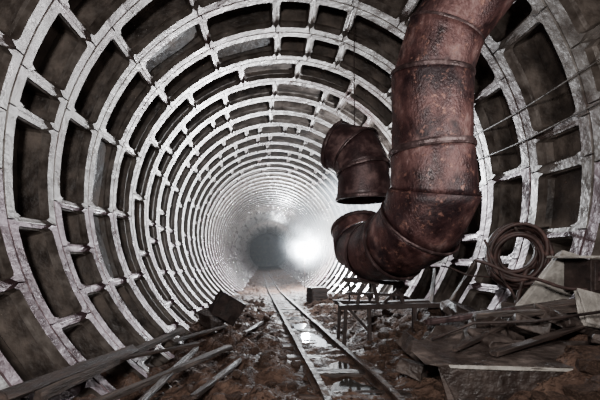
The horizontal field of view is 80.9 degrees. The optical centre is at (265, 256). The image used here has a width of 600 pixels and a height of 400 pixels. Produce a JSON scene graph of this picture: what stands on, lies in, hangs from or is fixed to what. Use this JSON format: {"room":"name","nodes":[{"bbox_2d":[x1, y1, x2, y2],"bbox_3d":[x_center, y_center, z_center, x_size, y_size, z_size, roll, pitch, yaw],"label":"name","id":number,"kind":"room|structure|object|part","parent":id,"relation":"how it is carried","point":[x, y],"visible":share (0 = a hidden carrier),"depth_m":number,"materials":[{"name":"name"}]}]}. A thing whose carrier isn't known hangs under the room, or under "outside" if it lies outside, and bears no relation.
{"room":"underground passage","nodes":[
{"label":"underground passage","id":0,"kind":"room"},
{"bbox_2d":[0,0,257,399],"bbox_3d":[-1.635,-0.680,25.490,2.363,5.520,55.383,0,0,0],"label":"wall","id":1,"kind":"structure","parent":0,"point":[115,231],"depth_m":4.66,"materials":[{"name":"concrete"}]},
{"bbox_2d":[111,0,421,238],"bbox_3d":[0.282,-3.216,25.490,4.852,1.416,55.391,0,0,0],"label":"ceiling","id":2,"kind":"structure","parent":0,"point":[269,80],"depth_m":6.32,"materials":[{"name":"concrete"}]},
{"bbox_2d":[353,18,354,124],"bbox_3d":[1.275,-2.650,5.050,0.026,1.600,0.016,0,0,0],"label":"hanging wire","id":3,"kind":"object","parent":2,"relation":"hanging from","point":[353,18],"visible":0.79,"depth_m":5.04,"materials":[{"name":"black metal"}]},
{"bbox_2d":[330,0,516,281],"bbox_3d":[1.612,-1.469,3.576,1.016,3.547,3.129,0,0,-24],"label":"ventilation duct","id":4,"kind":"object","parent":2,"relation":"hanging from","point":[433,195],"visible":1,"depth_m":3.10,"materials":[{"name":"metal"}]},
{"bbox_2d":[250,233,285,266],"bbox_3d":[0.300,-0.850,53.000,6.100,6.100,0.001,0,0,0],"label":"wall","id":5,"kind":"structure","parent":0,"point":[267,249],"depth_m":52.99,"materials":[{"name":"grey concrete"}]},
{"bbox_2d":[72,266,594,399],"bbox_3d":[0.200,1.124,26.800,5.400,1.177,52.400,0,0,0],"label":"floor","id":6,"kind":"structure","parent":0,"point":[254,292],"depth_m":3.88,"materials":[{"name":"brown soil"}]},
{"bbox_2d":[34,327,185,399],"bbox_3d":[-1.377,1.001,3.681,0.088,0.093,2.506,0,-1,10],"label":"wooden plank","id":7,"kind":"object","parent":6,"relation":"on","point":[63,385],"visible":0.94,"depth_m":2.96,"materials":[{"name":"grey wood"}]},
{"bbox_2d":[0,345,138,399],"bbox_3d":[-1.557,0.938,2.987,0.121,0.139,1.498,0,0,14],"label":"wooden plank","id":8,"kind":"object","parent":7,"relation":"on","point":[15,392],"visible":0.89,"depth_m":2.68,"materials":[{"name":"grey wood"}]},
{"bbox_2d":[120,341,199,361],"bbox_3d":[-1.150,0.999,3.697,0.089,0.048,1.066,0,-1,41],"label":"wooden plank","id":9,"kind":"object","parent":7,"relation":"on","point":[190,344],"visible":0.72,"depth_m":3.71,"materials":[{"name":"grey wood"}]},
{"bbox_2d":[126,390,140,399],"bbox_3d":[-1.167,1.238,3.110,0.144,0.140,0.164,0,0,-18],"label":"rubble stone","id":10,"kind":"object","parent":6,"relation":"on","point":[132,396],"visible":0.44,"depth_m":3.04,"materials":[{"name":"stone"}]},
{"bbox_2d":[93,344,233,399],"bbox_3d":[-0.808,1.007,3.104,0.095,0.066,1.827,0,0,27],"label":"wooden plank","id":11,"kind":"object","parent":6,"relation":"on","point":[178,368],"visible":0.96,"depth_m":2.95,"materials":[{"name":"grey wood"}]},
{"bbox_2d":[161,382,168,389],"bbox_3d":[-0.938,1.171,3.213,0.088,0.090,0.126,0,0,-34],"label":"rubble stone","id":12,"kind":"object","parent":6,"relation":"on","point":[166,385],"visible":0.39,"depth_m":3.17,"materials":[{"name":"stone"}]},
{"bbox_2d":[137,347,197,399],"bbox_3d":[-0.820,1.010,3.100,0.070,0.053,1.610,0,-1,3],"label":"wooden plank","id":13,"kind":"object","parent":6,"relation":"on","point":[152,391],"visible":0.84,"depth_m":2.77,"materials":[{"name":"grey wood"}]},
{"bbox_2d":[180,396,191,399],"bbox_3d":[-0.596,1.071,2.606,0.090,0.075,0.079,0,0,15],"label":"rubble stone","id":14,"kind":"object","parent":6,"relation":"on","point":[181,397],"visible":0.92,"depth_m":2.59,"materials":[{"name":"stone"}]},
{"bbox_2d":[186,384,193,393],"bbox_3d":[-0.584,1.044,2.748,0.087,0.068,0.095,0,0,-41],"label":"rubble stone","id":15,"kind":"object","parent":6,"relation":"on","point":[189,389],"visible":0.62,"depth_m":2.72,"materials":[{"name":"stone"}]},
{"bbox_2d":[169,325,226,342],"bbox_3d":[-0.928,1.084,4.996,0.082,0.100,1.347,0,0,24],"label":"wooden plank","id":16,"kind":"object","parent":6,"relation":"on","point":[191,335],"visible":0.97,"depth_m":4.87,"materials":[{"name":"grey wood"}]},
{"bbox_2d":[196,308,223,328],"bbox_3d":[-0.957,1.062,6.294,0.475,0.370,0.453,0,0,-40],"label":"concrete block","id":17,"kind":"object","parent":6,"relation":"on","point":[205,319],"visible":0.48,"depth_m":6.12,"materials":[{"name":"grey concrete"}]},
{"bbox_2d":[190,357,243,398],"bbox_3d":[-0.370,1.001,3.006,0.068,0.041,1.050,0,0,17],"label":"wooden plank","id":18,"kind":"object","parent":6,"relation":"on","point":[206,386],"visible":0.89,"depth_m":2.81,"materials":[{"name":"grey wood"}]},
{"bbox_2d":[206,288,246,326],"bbox_3d":[-0.662,0.855,5.903,0.643,0.646,0.393,0,0,-20],"label":"concrete block","id":19,"kind":"object","parent":6,"relation":"on","point":[226,308],"visible":1,"depth_m":5.75,"materials":[{"name":"black concrete"}]},
{"bbox_2d":[225,356,234,362],"bbox_3d":[-0.338,1.028,3.456,0.113,0.085,0.108,0,0,-28],"label":"rubble stone","id":20,"kind":"object","parent":6,"relation":"on","point":[228,359],"visible":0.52,"depth_m":3.43,"materials":[{"name":"stone"}]},
{"bbox_2d":[225,391,242,399],"bbox_3d":[-0.229,1.044,2.618,0.124,0.057,0.107,0,0,-43],"label":"rubble stone","id":21,"kind":"object","parent":6,"relation":"on","point":[233,395],"visible":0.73,"depth_m":2.60,"materials":[{"name":"brown stone"}]},
{"bbox_2d":[232,370,241,377],"bbox_3d":[-0.238,0.968,2.892,0.078,0.074,0.087,0,0,1],"label":"rubble stone","id":22,"kind":"object","parent":6,"relation":"on","point":[236,373],"visible":0.95,"depth_m":2.86,"materials":[{"name":"stone"}]},
{"bbox_2d":[242,320,263,333],"bbox_3d":[-0.152,1.095,5.594,0.073,0.148,1.662,0,0,11],"label":"wooden plank","id":23,"kind":"object","parent":6,"relation":"on","point":[261,322],"visible":0.78,"depth_m":5.30,"materials":[{"name":"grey wood"}]},
{"bbox_2d":[248,346,259,354],"bbox_3d":[-0.132,1.004,3.714,0.134,0.104,0.115,0,0,-27],"label":"rubble stone","id":24,"kind":"object","parent":6,"relation":"on","point":[255,350],"visible":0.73,"depth_m":3.68,"materials":[{"name":"stone"}]},
{"bbox_2d":[257,357,269,367],"bbox_3d":[-0.014,0.996,3.291,0.136,0.118,0.100,0,0,-9],"label":"rubble stone","id":25,"kind":"object","parent":6,"relation":"on","point":[260,361],"visible":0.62,"depth_m":3.26,"materials":[{"name":"stone"}]},
{"bbox_2d":[259,351,270,358],"bbox_3d":[0.001,0.970,3.366,0.121,0.103,0.154,0,0,-9],"label":"rubble stone","id":26,"kind":"object","parent":6,"relation":"on","point":[263,354],"visible":0.6,"depth_m":3.33,"materials":[{"name":"stone"}]},
{"bbox_2d":[262,362,269,367],"bbox_3d":[0.003,0.974,3.151,0.072,0.050,0.061,0,0,6],"label":"rubble stone","id":27,"kind":"object","parent":6,"relation":"on","point":[265,364],"visible":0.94,"depth_m":3.13,"materials":[{"name":"stone"}]},
{"bbox_2d":[277,383,285,387],"bbox_3d":[0.132,1.078,2.927,0.072,0.039,0.060,0,0,11],"label":"rubble stone","id":28,"kind":"object","parent":6,"relation":"on","point":[281,385],"visible":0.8,"depth_m":2.91,"materials":[{"name":"stone"}]},
{"bbox_2d":[279,356,288,360],"bbox_3d":[0.169,0.990,3.374,0.092,0.061,0.072,0,0,24],"label":"rubble stone","id":29,"kind":"object","parent":6,"relation":"on","point":[281,357],"visible":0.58,"depth_m":3.36,"materials":[{"name":"stone"}]},
{"bbox_2d":[272,308,302,309],"bbox_3d":[0.527,1.291,8.571,0.849,0.066,0.138,0,0,0],"label":"sleeper","id":30,"kind":"object","parent":6,"relation":"on","point":[272,308],"visible":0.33,"depth_m":8.56,"materials":[{"name":"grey wood"}]},
{"bbox_2d":[287,382,297,390],"bbox_3d":[0.217,1.067,2.899,0.090,0.058,0.082,0,0,14],"label":"rubble stone","id":31,"kind":"object","parent":6,"relation":"on","point":[291,386],"visible":1,"depth_m":2.87,"materials":[{"name":"stone"}]},
{"bbox_2d":[290,360,299,368],"bbox_3d":[0.274,1.009,3.270,0.095,0.077,0.087,0,0,14],"label":"rubble stone","id":32,"kind":"object","parent":6,"relation":"on","point":[294,363],"visible":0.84,"depth_m":3.24,"materials":[{"name":"stone"}]},
{"bbox_2d":[288,317,305,329],"bbox_3d":[0.540,1.165,6.247,0.284,0.066,1.569,0,0,0],"label":"puddle","id":33,"kind":"object","parent":6,"relation":"on","point":[297,325],"visible":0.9,"depth_m":5.99,"materials":[{"name":"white liquid"}]},
{"bbox_2d":[262,271,332,399],"bbox_3d":[0.048,1.266,18.775,0.101,0.642,35.761,0,0,-1],"label":"rail","id":34,"kind":"object","parent":6,"relation":"on","point":[316,382],"visible":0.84,"depth_m":3.22,"materials":[{"name":"metal"}]},
{"bbox_2d":[298,386,307,391],"bbox_3d":[0.278,1.004,2.646,0.077,0.069,0.083,0,0,9],"label":"rubble stone","id":35,"kind":"object","parent":6,"relation":"on","point":[301,388],"visible":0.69,"depth_m":2.62,"materials":[{"name":"stone"}]},
{"bbox_2d":[301,246,307,289],"bbox_3d":[1.720,0.485,15.595,0.300,1.930,0.190,0,0,0],"label":"work lamp","id":36,"kind":"object","parent":6,"relation":"on","point":[304,249],"visible":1,"depth_m":15.59,"materials":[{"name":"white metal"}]},
{"bbox_3d":[1.720,0.585,15.600,0.028,1.730,0.027,0,0,0],"label":"post","id":37,"kind":"part","parent":36,"relation":"part of","materials":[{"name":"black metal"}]},
{"bbox_2d":[280,344,334,349],"bbox_3d":[0.605,1.119,4.337,0.867,0.066,0.137,1,0,-4],"label":"sleeper","id":38,"kind":"object","parent":6,"relation":"on","point":[283,346],"visible":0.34,"depth_m":4.29,"materials":[{"name":"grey wood"}]},
{"bbox_2d":[280,335,335,337],"bbox_3d":[0.613,1.140,4.957,0.875,0.068,0.138,0,0,-4],"label":"sleeper","id":39,"kind":"object","parent":6,"relation":"on","point":[283,336],"visible":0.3,"depth_m":4.93,"materials":[{"name":"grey wood"}]},
{"bbox_2d":[291,328,330,331],"bbox_3d":[0.593,1.169,5.504,0.854,0.065,0.142,1,0,-2],"label":"sleeper","id":40,"kind":"object","parent":6,"relation":"on","point":[293,329],"visible":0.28,"depth_m":5.50,"materials":[{"name":"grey wood"}]},
{"bbox_2d":[286,354,337,359],"bbox_3d":[0.638,1.085,3.735,0.840,0.068,0.140,0,0,3],"label":"sleeper","id":41,"kind":"object","parent":6,"relation":"on","point":[290,356],"visible":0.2,"depth_m":3.75,"materials":[{"name":"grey wood"}]},
{"bbox_2d":[300,333,326,347],"bbox_3d":[0.623,1.097,4.636,0.317,0.042,1.001,0,0,0],"label":"puddle","id":42,"kind":"object","parent":6,"relation":"on","point":[319,341],"visible":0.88,"depth_m":4.66,"materials":[{"name":"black liquid"}]},
{"bbox_2d":[305,286,326,302],"bbox_3d":[1.436,1.058,9.807,0.578,0.438,0.457,0,0,-20],"label":"wooden crate","id":43,"kind":"object","parent":6,"relation":"on","point":[313,293],"visible":0.91,"depth_m":9.65,"materials":[{"name":"brown wood"}]},
{"bbox_3d":[1.433,0.851,9.805,0.570,0.024,0.384,0,0,-20],"label":"lid","id":44,"kind":"part","parent":43,"relation":"part of","materials":[{"name":"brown wood"}]},
{"bbox_2d":[316,357,348,373],"bbox_3d":[0.645,1.048,3.458,0.318,0.030,0.717,0,0,0],"label":"puddle","id":45,"kind":"object","parent":6,"relation":"on","point":[337,365],"visible":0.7,"depth_m":3.33,"materials":[{"name":"black liquid"}]},
{"bbox_2d":[267,271,405,399],"bbox_3d":[0.538,1.269,18.775,0.100,0.642,35.761,0,0,-1],"label":"rail","id":46,"kind":"object","parent":6,"relation":"on","point":[373,378],"visible":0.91,"depth_m":3.30,"materials":[{"name":"metal"}]},
{"bbox_2d":[296,369,380,377],"bbox_3d":[0.627,1.062,3.180,0.795,0.070,0.136,0,0,4],"label":"sleeper","id":47,"kind":"object","parent":6,"relation":"on","point":[354,373],"visible":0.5,"depth_m":3.13,"materials":[{"name":"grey wood"}]},
{"bbox_2d":[331,378,378,399],"bbox_3d":[0.673,1.011,2.580,0.380,0.032,0.768,0,0,0],"label":"puddle","id":48,"kind":"object","parent":6,"relation":"on","point":[346,383],"visible":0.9,"depth_m":2.75,"materials":[{"name":"black liquid"}]},
{"bbox_2d":[300,390,411,399],"bbox_3d":[0.652,1.038,2.583,0.851,0.068,0.134,0,0,0],"label":"sleeper","id":49,"kind":"object","parent":6,"relation":"on","point":[403,393],"visible":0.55,"depth_m":2.58,"materials":[{"name":"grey wood"}]},
{"bbox_2d":[366,313,377,322],"bbox_3d":[1.530,0.876,5.041,0.135,0.138,0.164,0,0,-20],"label":"rubble stone","id":50,"kind":"object","parent":6,"relation":"on","point":[374,316],"visible":0.46,"depth_m":4.98,"materials":[{"name":"stone"}]},
{"bbox_2d":[147,297,598,399],"bbox_3d":[0.541,0.996,4.897,3.956,0.862,6.042,0,0,0],"label":"gravel","id":51,"kind":"object","parent":6,"relation":"on","point":[576,348],"visible":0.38,"depth_m":3.16,"materials":[{"name":"gravel"}]},
{"bbox_2d":[377,360,384,365],"bbox_3d":[1.103,1.019,3.356,0.076,0.070,0.092,0,0,19],"label":"rubble stone","id":52,"kind":"object","parent":6,"relation":"on","point":[382,362],"visible":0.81,"depth_m":3.32,"materials":[{"name":"stone"}]},
{"bbox_2d":[377,330,388,337],"bbox_3d":[1.445,0.959,4.313,0.128,0.080,0.116,0,0,-40],"label":"rubble stone","id":53,"kind":"object","parent":6,"relation":"on","point":[384,334],"visible":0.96,"depth_m":4.28,"materials":[{"name":"stone"}]},
{"bbox_2d":[378,344,391,353],"bbox_3d":[1.234,0.952,3.639,0.107,0.100,0.123,0,0,-37],"label":"rubble stone","id":54,"kind":"object","parent":6,"relation":"on","point":[382,348],"visible":0.92,"depth_m":3.60,"materials":[{"name":"brown stone"}]},
{"bbox_2d":[381,309,389,313],"bbox_3d":[1.852,0.845,5.412,0.112,0.119,0.111,0,0,-35],"label":"rubble stone","id":55,"kind":"object","parent":6,"relation":"on","point":[384,311],"visible":0.73,"depth_m":5.38,"materials":[{"name":"stone"}]},
{"bbox_2d":[333,277,443,345],"bbox_3d":[1.590,0.698,4.525,1.405,0.884,0.508,0,0,0],"label":"metal stand","id":56,"kind":"object","parent":6,"relation":"on","point":[358,304],"visible":0.87,"depth_m":4.33,"materials":[{"name":"black metal"}]},
{"bbox_3d":[0.992,0.877,4.749,0.052,0.529,0.050,2,0,0],"label":"leg","id":57,"kind":"part","parent":56,"relation":"part of","materials":[{"name":"black metal"}]},
{"bbox_3d":[0.970,0.867,4.300,0.048,0.503,0.047,2,0,0],"label":"leg","id":58,"kind":"part","parent":56,"relation":"part of","materials":[{"name":"black metal"}]},
{"bbox_3d":[1.119,0.463,4.699,0.037,0.318,0.036,0,0,0],"label":"support post","id":59,"kind":"part","parent":56,"relation":"part of","materials":[{"name":"black metal"}]},
{"bbox_3d":[1.161,0.479,4.351,0.050,0.307,0.051,16,0,0],"label":"support post","id":60,"kind":"part","parent":56,"relation":"part of","materials":[{"name":"black metal"}]},
{"bbox_3d":[1.267,0.845,4.299,0.053,0.458,0.050,-1,0,0],"label":"leg","id":61,"kind":"part","parent":56,"relation":"part of","materials":[{"name":"black metal"}]},
{"bbox_3d":[1.400,0.468,4.700,0.041,0.317,0.040,0,0,0],"label":"support post","id":62,"kind":"part","parent":56,"relation":"part of","materials":[{"name":"black metal"}]},
{"bbox_3d":[1.348,0.461,4.352,0.718,0.037,0.038,2,0,0],"label":"cross rail","id":63,"kind":"part","parent":56,"relation":"part of","materials":[{"name":"black metal"}]},
{"bbox_3d":[1.368,0.478,4.349,0.050,0.297,0.054,-12,0,0],"label":"support post","id":64,"kind":"part","parent":56,"relation":"part of","materials":[{"name":"black metal"}]},
{"bbox_3d":[1.668,0.477,4.349,0.050,0.311,0.045,-20,0,0],"label":"support post","id":65,"kind":"part","parent":56,"relation":"part of","materials":[{"name":"black metal"}]},
{"bbox_3d":[1.820,0.801,4.301,0.054,0.364,0.051,0,0,0],"label":"leg","id":66,"kind":"part","parent":56,"relation":"part of","materials":[{"name":"black metal"}]},
{"bbox_2d":[382,340,394,346],"bbox_3d":[1.365,0.955,3.856,0.137,0.094,0.163,0,0,-1],"label":"rubble stone","id":67,"kind":"object","parent":6,"relation":"on","point":[388,342],"visible":0.62,"depth_m":3.80,"materials":[{"name":"stone"}]},
{"bbox_2d":[393,340,399,348],"bbox_3d":[1.423,0.960,3.831,0.124,0.098,0.136,0,0,42],"label":"rubble stone","id":68,"kind":"object","parent":6,"relation":"on","point":[395,346],"visible":0.36,"depth_m":3.77,"materials":[{"name":"stone"}]},
{"bbox_2d":[398,323,406,329],"bbox_3d":[1.791,0.906,4.566,0.114,0.090,0.156,0,0,14],"label":"rubble stone","id":69,"kind":"object","parent":6,"relation":"on","point":[401,325],"visible":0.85,"depth_m":4.52,"materials":[{"name":"stone"}]},
{"bbox_2d":[396,329,412,338],"bbox_3d":[1.603,0.918,4.059,0.182,0.144,0.147,0,0,10],"label":"rubble stone","id":70,"kind":"object","parent":6,"relation":"on","point":[400,334],"visible":0.52,"depth_m":4.01,"materials":[{"name":"stone"}]},
{"bbox_2d":[398,333,428,363],"bbox_3d":[1.405,0.856,3.247,0.306,0.255,0.249,0,0,-4],"label":"slab","id":71,"kind":"object","parent":6,"relation":"on","point":[406,344],"visible":0.67,"depth_m":3.16,"materials":[{"name":"concrete"}]},
{"bbox_2d":[396,357,432,381],"bbox_3d":[1.204,0.909,2.854,0.239,0.195,0.274,0,0,39],"label":"slab","id":72,"kind":"object","parent":6,"relation":"on","point":[410,368],"visible":0.87,"depth_m":2.77,"materials":[{"name":"grey stone"}]},
{"bbox_2d":[412,321,427,332],"bbox_3d":[1.856,0.851,4.154,0.182,0.135,0.202,0,0,-38],"label":"rubble stone","id":73,"kind":"object","parent":6,"relation":"on","point":[417,327],"visible":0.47,"depth_m":4.13,"materials":[{"name":"brown stone"}]},
{"bbox_2d":[430,267,435,301],"bbox_3d":[2.426,0.520,5.102,0.051,0.710,1.246,0,0,29],"label":"wooden plank","id":74,"kind":"object","parent":6,"relation":"on","point":[434,269],"visible":0.57,"depth_m":5.22,"materials":[{"name":"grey wood"}]},
{"bbox_2d":[428,308,437,314],"bbox_3d":[2.120,0.678,4.432,0.135,0.106,0.138,0,0,45],"label":"rubble stone","id":75,"kind":"object","parent":6,"relation":"on","point":[431,310],"visible":0.8,"depth_m":4.38,"materials":[{"name":"stone"}]},
{"bbox_2d":[427,316,445,330],"bbox_3d":[1.749,0.694,3.366,0.369,0.223,0.317,0,0,-15],"label":"slab","id":76,"kind":"object","parent":6,"relation":"on","point":[429,328],"visible":0.12,"depth_m":3.38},
{"bbox_2d":[434,385,442,390],"bbox_3d":[1.259,0.955,2.562,0.059,0.045,0.050,0,0,6],"label":"rubble stone","id":77,"kind":"object","parent":6,"relation":"on","point":[436,387],"visible":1,"depth_m":2.54,"materials":[{"name":"stone"}]},
{"bbox_2d":[440,321,470,339],"bbox_3d":[1.620,0.714,2.985,0.418,0.313,0.353,0,0,-40],"label":"slab","id":78,"kind":"object","parent":6,"relation":"on","point":[453,325],"visible":0.1,"depth_m":3.06,"materials":[{"name":"grey concrete"}]},
{"bbox_2d":[423,326,465,344],"bbox_3d":[1.449,0.678,2.846,0.251,0.175,0.319,0,0,45],"label":"slab","id":79,"kind":"object","parent":78,"relation":"on","point":[454,338],"visible":0.52,"depth_m":2.82,"materials":[{"name":"grey concrete"}]},
{"bbox_2d":[438,298,475,314],"bbox_3d":[2.210,0.635,3.892,0.431,0.341,0.334,0,0,-9],"label":"slab","id":80,"kind":"object","parent":6,"relation":"on","point":[452,307],"visible":0.53,"depth_m":3.85,"materials":[{"name":"grey concrete"}]},
{"bbox_2d":[443,260,478,315],"bbox_3d":[2.374,0.375,4.249,1.104,0.675,0.057,0,0,-43],"label":"wooden plank","id":81,"kind":"object","parent":6,"relation":"on","point":[456,295],"visible":0.77,"depth_m":4.24,"materials":[{"name":"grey wood"}]},
{"bbox_2d":[470,315,527,340],"bbox_3d":[1.971,0.618,2.968,0.422,0.299,0.310,0,0,-9],"label":"slab","id":82,"kind":"object","parent":6,"relation":"on","point":[516,335],"visible":0.28,"depth_m":2.83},
{"bbox_2d":[414,340,595,399],"bbox_3d":[1.907,0.779,2.413,1.579,0.356,0.511,0,0,13],"label":"metal sheet","id":83,"kind":"object","parent":6,"relation":"on","point":[472,373],"visible":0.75,"depth_m":2.31,"materials":[{"name":"metal"}]},
{"bbox_3d":[1.962,0.789,2.624,1.427,0.226,0.033,-2,0,13],"label":"plate","id":84,"kind":"part","parent":83,"relation":"part of","materials":[{"name":"metal"}]},
{"bbox_2d":[450,324,506,351],"bbox_3d":[1.647,0.604,2.670,0.726,0.142,0.069,0,0,-31],"label":"wooden plank","id":85,"kind":"object","parent":83,"relation":"on","point":[457,348],"visible":0.74,"depth_m":2.59,"materials":[{"name":"brown wood"}]},
{"bbox_2d":[467,327,516,345],"bbox_3d":[1.750,0.627,2.702,0.310,0.155,0.237,0,0,-16],"label":"slab","id":86,"kind":"object","parent":83,"relation":"on","point":[499,338],"visible":0.66,"depth_m":2.64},
{"bbox_3d":[1.866,0.821,2.198,1.499,0.231,0.036,-2,0,13],"label":"plate","id":87,"kind":"part","parent":83,"relation":"part of","materials":[{"name":"metal"}]},
{"bbox_3d":[1.907,0.669,2.415,1.581,0.037,0.509,-3,5,13],"label":"plate","id":88,"kind":"part","parent":83,"relation":"part of","materials":[{"name":"metal"}]},
{"bbox_2d":[431,310,599,340],"bbox_3d":[1.845,0.520,2.608,1.135,0.280,0.083,0,0,14],"label":"rod","id":89,"kind":"object","parent":83,"relation":"on","point":[598,311],"visible":1,"depth_m":2.58,"materials":[{"name":"black metal"}]},
{"bbox_2d":[490,325,585,355],"bbox_3d":[1.949,0.590,2.511,0.838,0.173,0.082,0,0,-15],"label":"wooden plank","id":90,"kind":"object","parent":83,"relation":"on","point":[564,331],"visible":0.98,"depth_m":2.51,"materials":[{"name":"brown wood"}]},
{"bbox_2d":[588,335,599,344],"bbox_3d":[2.351,0.593,2.417,0.184,0.124,0.236,0,0,39],"label":"slab","id":91,"kind":"object","parent":83,"relation":"on","point":[594,340],"visible":0.86,"depth_m":2.39,"materials":[{"name":"grey concrete"}]},
{"bbox_2d":[500,303,552,329],"bbox_3d":[2.270,0.530,3.069,0.396,0.223,0.327,0,0,32],"label":"slab","id":92,"kind":"object","parent":6,"relation":"on","point":[506,305],"visible":0.11,"depth_m":3.13,"materials":[{"name":"grey concrete"}]},
{"bbox_2d":[425,299,562,325],"bbox_3d":[2.019,0.478,3.050,1.256,0.231,0.056,0,0,0],"label":"pipe","id":93,"kind":"object","parent":92,"relation":"on","point":[465,316],"visible":0.56,"depth_m":3.02,"materials":[{"name":"brown metal"}]},
{"bbox_2d":[470,298,575,312],"bbox_3d":[2.200,0.453,3.050,0.792,0.254,0.077,0,0,39],"label":"wooden plank","id":94,"kind":"object","parent":92,"relation":"on","point":[570,301],"visible":0.31,"depth_m":2.87,"materials":[{"name":"brown wood"}]},
{"bbox_2d":[507,315,549,336],"bbox_3d":[2.054,0.558,2.760,0.261,0.229,0.337,0,0,27],"label":"slab","id":95,"kind":"object","parent":6,"relation":"on","point":[528,329],"visible":0.67,"depth_m":2.64,"materials":[{"name":"grey concrete"}]},
{"bbox_2d":[530,391,545,399],"bbox_3d":[1.660,0.863,2.114,0.107,0.091,0.084,0,0,35],"label":"rubble stone","id":96,"kind":"object","parent":6,"relation":"on","point":[534,395],"visible":0.87,"depth_m":2.10,"materials":[{"name":"brown stone"}]},
{"bbox_2d":[515,250,583,305],"bbox_3d":[2.441,0.414,3.098,0.736,0.951,0.184,0,0,25],"label":"concrete slab","id":97,"kind":"object","parent":6,"relation":"on","point":[538,292],"visible":0.23,"depth_m":3.04,"materials":[{"name":"grey concrete"}]},
{"bbox_2d":[485,222,553,303],"bbox_3d":[2.434,0.122,3.403,0.523,0.924,0.327,0,0,0],"label":"cable coil","id":98,"kind":"object","parent":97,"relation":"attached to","point":[542,246],"visible":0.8,"depth_m":3.35,"materials":[{"name":"rubber"}]},
{"bbox_2d":[441,265,490,277],"bbox_3d":[2.376,0.168,3.549,1.106,0.153,0.018,0,0,39],"label":"cable","id":99,"kind":"object","parent":98,"relation":"hanging from","point":[441,265],"visible":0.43,"depth_m":3.74,"materials":[{"name":"rubber"}]},
{"bbox_2d":[483,239,516,299],"bbox_3d":[2.259,0.141,3.350,0.315,0.632,0.024,0,0,20],"label":"cable","id":100,"kind":"object","parent":98,"relation":"hanging from","point":[484,240],"visible":0.81,"depth_m":3.35,"materials":[{"name":"rubber"}]},
{"bbox_2d":[546,391,569,399],"bbox_3d":[1.597,0.787,1.911,0.111,0.098,0.107,0,0,-40],"label":"rubble stone","id":101,"kind":"object","parent":6,"relation":"on","point":[551,395],"visible":1,"depth_m":1.90,"materials":[{"name":"brown stone"}]},
{"bbox_2d":[529,302,599,334],"bbox_3d":[2.412,0.499,2.793,0.502,0.266,0.321,0,0,-15],"label":"slab","id":102,"kind":"object","parent":6,"relation":"on","point":[545,312],"visible":0.56,"depth_m":2.68,"materials":[{"name":"grey concrete"}]},
{"bbox_2d":[473,304,578,319],"bbox_3d":[2.167,0.444,2.832,0.898,0.148,0.090,0,0,12],"label":"wooden plank","id":103,"kind":"object","parent":102,"relation":"on","point":[564,309],"visible":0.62,"depth_m":2.82,"materials":[{"name":"brown wood"}]},
{"bbox_2d":[574,288,599,328],"bbox_3d":[2.558,0.407,2.681,0.386,0.328,0.168,0,0,-5],"label":"concrete slab","id":104,"kind":"object","parent":102,"relation":"on","point":[586,301],"visible":0.9,"depth_m":2.66,"materials":[{"name":"grey concrete"}]},
{"bbox_2d":[563,383,599,399],"bbox_3d":[1.807,0.775,1.977,0.157,0.111,0.128,0,0,4],"label":"rubble stone","id":105,"kind":"object","parent":6,"relation":"on","point":[578,391],"visible":0.82,"depth_m":1.96,"materials":[{"name":"brown stone"}]},
{"bbox_2d":[577,364,599,375],"bbox_3d":[1.948,0.680,2.093,0.123,0.083,0.096,0,0,14],"label":"rubble stone","id":106,"kind":"object","parent":6,"relation":"on","point":[586,368],"visible":0.86,"depth_m":2.07,"materials":[{"name":"brown stone"}]},
{"bbox_2d":[581,345,599,368],"bbox_3d":[2.110,0.637,2.163,0.282,0.172,0.222,0,0,-29],"label":"rubble stone","id":107,"kind":"object","parent":6,"relation":"on","point":[593,353],"visible":0.49,"depth_m":2.17,"materials":[{"name":"brown stone"}]},
{"bbox_2d":[590,376,599,395],"bbox_3d":[1.923,0.713,1.948,0.230,0.173,0.176,0,0,20],"label":"rubble stone","id":108,"kind":"object","parent":6,"relation":"on","point":[595,383],"visible":0.57,"depth_m":1.92,"materials":[{"name":"brown stone"}]},
{"bbox_2d":[279,0,599,313],"bbox_3d":[2.221,-0.671,25.490,2.308,5.470,55.380,0,0,0],"label":"wall","id":109,"kind":"structure","parent":0,"point":[551,178],"depth_m":3.93,"materials":[{"name":"concrete"}]},
{"bbox_2d":[320,121,390,204],"bbox_3d":[1.299,-1.394,5.036,0.789,1.198,1.004,0,0,-45],"label":"duct elbow","id":110,"kind":"object","parent":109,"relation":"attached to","point":[359,160],"visible":0.96,"depth_m":4.72,"materials":[{"name":"metal"}]},
{"bbox_2d":[308,59,599,232],"bbox_3d":[2.896,-1.694,12.300,0.040,0.079,23.600,0,0,0],"label":"conduit","id":111,"kind":"object","parent":109,"relation":"attached to","point":[598,60],"visible":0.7,"depth_m":3.69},
{"bbox_2d":[309,101,599,237],"bbox_3d":[2.980,-1.371,12.300,0.040,0.079,23.600,0,0,0],"label":"conduit","id":112,"kind":"object","parent":109,"relation":"attached to","point":[598,102],"visible":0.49,"depth_m":3.79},
{"bbox_2d":[513,226,548,231],"bbox_3d":[2.679,-0.280,3.532,0.693,0.086,0.038,0,0,-30],"label":"wall hook","id":113,"kind":"object","parent":109,"relation":"attached to","point":[515,227],"visible":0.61,"depth_m":3.42,"materials":[{"name":"black metal"}]},
{"bbox_2d":[474,259,599,293],"bbox_3d":[2.319,0.171,2.840,1.104,0.307,0.028,0,0,19],"label":"cable","id":114,"kind":"object","parent":109,"relation":"hanging from","point":[475,260],"visible":0.88,"depth_m":2.88,"materials":[{"name":"rubber"}]},
{"bbox_2d":[546,256,599,317],"bbox_3d":[2.620,0.370,2.840,0.440,0.760,0.320,0,0,0],"label":"box","id":115,"kind":"object","parent":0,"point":[578,273],"visible":0.66,"depth_m":2.80,"materials":[{"name":"black metal"}]},
{"bbox_3d":[2.620,0.000,2.840,0.440,0.020,0.320,0,0,0],"label":"plate","id":116,"kind":"part","parent":115,"relation":"part of","materials":[{"name":"metal"}]},
{"bbox_3d":[2.680,0.150,2.718,0.260,0.220,0.012,0,0,0],"label":"door","id":117,"kind":"part","parent":115,"relation":"part of","materials":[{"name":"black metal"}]}
]}

